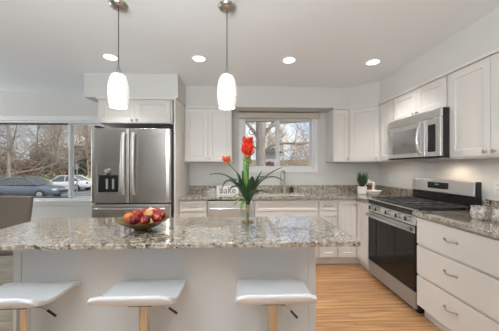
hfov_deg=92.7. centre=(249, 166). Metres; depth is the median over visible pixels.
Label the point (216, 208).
dishwasher
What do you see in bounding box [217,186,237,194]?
letter sign
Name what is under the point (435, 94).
upper cabinet
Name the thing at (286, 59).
recessed light
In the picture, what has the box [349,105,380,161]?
upper cabinet
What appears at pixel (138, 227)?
fruit bowl
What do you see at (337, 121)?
upper cabinet
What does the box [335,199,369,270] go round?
base cabinet
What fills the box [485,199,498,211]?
backsplash
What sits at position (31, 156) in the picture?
shrub
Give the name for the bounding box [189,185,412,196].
backsplash
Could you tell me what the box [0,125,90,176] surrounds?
bare tree
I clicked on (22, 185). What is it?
car
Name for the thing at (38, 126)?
bare tree
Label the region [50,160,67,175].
shrub
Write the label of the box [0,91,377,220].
wall
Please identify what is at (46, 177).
shrub
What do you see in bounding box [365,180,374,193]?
lantern
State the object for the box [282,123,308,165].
bare tree
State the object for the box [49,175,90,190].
car
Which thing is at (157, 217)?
apple
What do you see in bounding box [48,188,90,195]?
ground
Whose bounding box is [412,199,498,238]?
countertop
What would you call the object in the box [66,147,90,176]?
shrub
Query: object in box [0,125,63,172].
bare tree
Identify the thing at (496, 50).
trim
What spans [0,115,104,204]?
window
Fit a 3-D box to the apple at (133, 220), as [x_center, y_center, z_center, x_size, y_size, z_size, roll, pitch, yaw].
[-0.683,0.314,1.407,0.058,0.058,0.060,0,0,28]
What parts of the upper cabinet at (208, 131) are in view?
door, door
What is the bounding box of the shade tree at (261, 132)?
[245,122,308,165]
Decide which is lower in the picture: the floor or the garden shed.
the floor
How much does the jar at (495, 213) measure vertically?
0.095 m
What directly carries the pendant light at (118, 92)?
hanging from the ceiling
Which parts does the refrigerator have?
dispenser spout, dispenser panel, dispenser frame, door, handle, handle, freezer drawer, handle, door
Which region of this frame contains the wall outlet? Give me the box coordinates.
[494,181,498,194]
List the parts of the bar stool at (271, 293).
post, seat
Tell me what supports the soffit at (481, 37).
attached to the wall at (486, 171)
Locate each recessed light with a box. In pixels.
[101,53,117,60]
[191,55,206,61]
[281,57,296,62]
[365,59,380,64]
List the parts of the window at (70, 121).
sash, sash, sill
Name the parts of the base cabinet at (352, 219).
door, door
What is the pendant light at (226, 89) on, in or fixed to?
hanging from the ceiling
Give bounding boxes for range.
[365,178,481,313]
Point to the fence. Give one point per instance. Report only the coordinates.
(269, 163)
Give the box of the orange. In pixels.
[123,213,132,221]
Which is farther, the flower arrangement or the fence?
the fence
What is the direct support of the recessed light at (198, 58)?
in the ceiling
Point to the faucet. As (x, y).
(283, 171)
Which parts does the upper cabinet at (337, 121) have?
door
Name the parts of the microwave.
door, vent panel, handle, plate, control panel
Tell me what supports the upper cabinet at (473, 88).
attached to the wall at (486, 171)
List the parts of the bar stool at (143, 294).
seat, post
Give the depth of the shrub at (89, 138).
34.04 m
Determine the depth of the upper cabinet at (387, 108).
3.05 m
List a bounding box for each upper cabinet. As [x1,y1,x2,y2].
[98,99,173,129]
[185,108,232,161]
[326,110,348,161]
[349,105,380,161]
[380,98,419,161]
[394,74,448,120]
[449,52,498,158]
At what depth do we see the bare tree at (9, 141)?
26.12 m
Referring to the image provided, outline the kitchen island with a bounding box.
[0,216,360,330]
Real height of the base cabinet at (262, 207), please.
0.883 m
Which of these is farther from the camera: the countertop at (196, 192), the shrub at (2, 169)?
the shrub at (2, 169)
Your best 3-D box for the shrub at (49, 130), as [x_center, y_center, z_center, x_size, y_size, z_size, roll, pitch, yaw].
[-31.420,-2.338,37.879,7.971,7.490,4.709,0,0,-2]
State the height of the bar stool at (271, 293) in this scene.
0.715 m
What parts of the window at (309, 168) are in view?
sash, sash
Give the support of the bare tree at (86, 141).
on the ground at (252, 160)
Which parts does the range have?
handle, door trim, trim, oven glass, control panel, storage drawer, oven door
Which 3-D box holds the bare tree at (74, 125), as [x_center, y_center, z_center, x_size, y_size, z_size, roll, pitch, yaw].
[-29.015,-7.013,39.903,13.402,16.012,16.327,0,0,26]
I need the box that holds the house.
[62,146,90,166]
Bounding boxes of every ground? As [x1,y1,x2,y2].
[20,159,308,165]
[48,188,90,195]
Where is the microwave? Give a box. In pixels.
[387,107,450,159]
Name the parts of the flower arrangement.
flower, stem, flower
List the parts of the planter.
pot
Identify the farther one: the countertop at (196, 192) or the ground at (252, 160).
the ground at (252, 160)
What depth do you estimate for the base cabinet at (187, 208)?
3.06 m
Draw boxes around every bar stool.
[0,281,81,330]
[87,279,186,330]
[235,278,316,330]
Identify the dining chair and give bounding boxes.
[0,196,33,255]
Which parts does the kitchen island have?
corner trim, corner trim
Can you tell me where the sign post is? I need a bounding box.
[75,163,78,191]
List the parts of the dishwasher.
handle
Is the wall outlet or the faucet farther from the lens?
the faucet
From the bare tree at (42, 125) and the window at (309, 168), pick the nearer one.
the window at (309, 168)
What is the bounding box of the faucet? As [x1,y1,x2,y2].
[280,170,289,191]
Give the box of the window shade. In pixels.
[239,111,318,118]
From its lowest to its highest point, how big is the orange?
0.058 m
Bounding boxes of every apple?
[128,215,139,224]
[133,209,142,217]
[140,215,150,223]
[143,209,153,217]
[151,212,161,221]
[154,208,163,215]
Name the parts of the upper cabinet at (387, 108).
door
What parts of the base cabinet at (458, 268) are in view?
pull, pull, pull, drawer, drawer, drawer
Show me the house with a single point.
(74, 146)
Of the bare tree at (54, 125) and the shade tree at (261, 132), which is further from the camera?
the bare tree at (54, 125)
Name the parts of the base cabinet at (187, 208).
drawer, door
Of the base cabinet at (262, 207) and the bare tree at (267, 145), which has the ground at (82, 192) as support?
the bare tree at (267, 145)
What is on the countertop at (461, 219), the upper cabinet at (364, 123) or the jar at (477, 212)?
the jar at (477, 212)
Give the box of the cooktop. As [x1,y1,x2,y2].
[368,199,469,211]
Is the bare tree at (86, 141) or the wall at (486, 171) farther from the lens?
the bare tree at (86, 141)
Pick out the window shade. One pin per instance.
(242, 114)
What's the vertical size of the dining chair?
1.026 m
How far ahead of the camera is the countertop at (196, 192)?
3.47 m
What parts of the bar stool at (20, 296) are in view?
post, seat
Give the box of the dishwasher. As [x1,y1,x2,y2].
[208,199,253,216]
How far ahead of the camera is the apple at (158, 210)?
1.46 m
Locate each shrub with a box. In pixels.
[0,140,28,175]
[12,155,47,176]
[29,130,67,171]
[29,142,58,175]
[41,173,62,181]
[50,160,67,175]
[61,126,92,148]
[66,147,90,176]
[78,138,90,162]
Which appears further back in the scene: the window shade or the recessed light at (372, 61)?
the window shade
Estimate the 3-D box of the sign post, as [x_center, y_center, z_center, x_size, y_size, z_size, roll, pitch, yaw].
[-15.261,0.950,21.059,0.320,2.600,0.120,0,0,-2]
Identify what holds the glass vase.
on the kitchen island
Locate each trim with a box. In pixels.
[84,73,185,106]
[96,47,498,109]
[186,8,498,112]
[245,121,274,121]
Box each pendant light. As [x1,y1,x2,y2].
[107,0,129,108]
[217,0,236,109]
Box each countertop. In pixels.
[178,185,412,201]
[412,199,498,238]
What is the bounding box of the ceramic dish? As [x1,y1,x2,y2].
[366,190,380,194]
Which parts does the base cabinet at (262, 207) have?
door, drawer, door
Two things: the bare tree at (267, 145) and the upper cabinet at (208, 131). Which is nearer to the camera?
the upper cabinet at (208, 131)
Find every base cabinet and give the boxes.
[179,200,207,216]
[254,195,317,263]
[317,199,336,263]
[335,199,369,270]
[417,216,498,330]
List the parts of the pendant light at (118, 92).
lamp shade, cord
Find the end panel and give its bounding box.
[174,98,188,216]
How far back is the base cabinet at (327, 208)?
3.12 m
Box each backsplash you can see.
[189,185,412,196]
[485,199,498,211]
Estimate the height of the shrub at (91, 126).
9.005 m
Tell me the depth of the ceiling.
2.08 m
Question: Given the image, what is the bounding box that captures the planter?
[356,172,368,194]
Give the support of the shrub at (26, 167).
on the ground at (252, 160)
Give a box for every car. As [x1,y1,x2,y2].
[0,176,67,195]
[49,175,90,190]
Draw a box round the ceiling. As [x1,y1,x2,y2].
[0,0,498,91]
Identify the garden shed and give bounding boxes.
[265,147,281,165]
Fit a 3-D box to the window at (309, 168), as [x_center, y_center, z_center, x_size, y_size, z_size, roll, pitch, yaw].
[0.448,-0.370,3.769,1.225,0.910,0.158,0,0,-2]
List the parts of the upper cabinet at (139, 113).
door, door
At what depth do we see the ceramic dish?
3.24 m
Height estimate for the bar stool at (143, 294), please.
0.715 m
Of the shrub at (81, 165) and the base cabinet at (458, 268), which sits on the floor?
the base cabinet at (458, 268)
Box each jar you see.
[470,205,489,219]
[492,208,498,222]
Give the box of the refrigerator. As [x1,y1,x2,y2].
[91,126,173,217]
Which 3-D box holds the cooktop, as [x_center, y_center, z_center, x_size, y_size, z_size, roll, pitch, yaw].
[1.700,0.392,2.481,0.524,0.016,0.766,0,0,-2]
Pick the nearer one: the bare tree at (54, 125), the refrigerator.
the refrigerator
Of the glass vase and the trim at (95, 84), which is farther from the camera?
the trim at (95, 84)
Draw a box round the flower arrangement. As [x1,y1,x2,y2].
[209,136,282,220]
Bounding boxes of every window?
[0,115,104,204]
[239,119,317,172]
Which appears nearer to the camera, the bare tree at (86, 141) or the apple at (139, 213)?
the apple at (139, 213)
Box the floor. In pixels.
[0,255,441,330]
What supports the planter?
on the countertop at (196, 192)
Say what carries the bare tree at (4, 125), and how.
on the ground at (252, 160)
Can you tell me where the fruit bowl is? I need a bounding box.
[115,215,168,230]
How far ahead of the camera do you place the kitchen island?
1.44 m
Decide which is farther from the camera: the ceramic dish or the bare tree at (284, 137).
the bare tree at (284, 137)
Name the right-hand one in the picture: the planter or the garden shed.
the planter
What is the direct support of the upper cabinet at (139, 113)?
attached to the wall at (27, 103)
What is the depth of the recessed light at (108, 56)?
2.44 m
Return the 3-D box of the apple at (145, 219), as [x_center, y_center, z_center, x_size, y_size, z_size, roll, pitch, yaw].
[-0.618,0.314,1.410,0.060,0.059,0.059,0,0,21]
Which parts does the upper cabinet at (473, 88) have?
door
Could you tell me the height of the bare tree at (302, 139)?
5.253 m
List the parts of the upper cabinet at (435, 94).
door, door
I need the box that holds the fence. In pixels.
[266,161,273,165]
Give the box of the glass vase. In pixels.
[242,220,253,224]
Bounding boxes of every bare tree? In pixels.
[0,125,63,166]
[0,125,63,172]
[0,125,76,167]
[0,125,82,158]
[0,125,87,177]
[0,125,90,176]
[2,125,90,152]
[15,125,96,162]
[25,125,97,176]
[250,123,292,165]
[254,126,306,165]
[280,128,308,165]
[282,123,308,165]
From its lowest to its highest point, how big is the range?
1.167 m
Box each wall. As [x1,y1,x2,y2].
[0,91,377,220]
[378,158,498,205]
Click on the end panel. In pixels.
(181, 168)
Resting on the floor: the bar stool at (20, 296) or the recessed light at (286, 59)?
the bar stool at (20, 296)
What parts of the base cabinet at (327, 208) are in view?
drawer, door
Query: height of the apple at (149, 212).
0.059 m
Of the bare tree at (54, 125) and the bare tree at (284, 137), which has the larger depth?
the bare tree at (54, 125)
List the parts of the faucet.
spout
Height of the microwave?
0.450 m

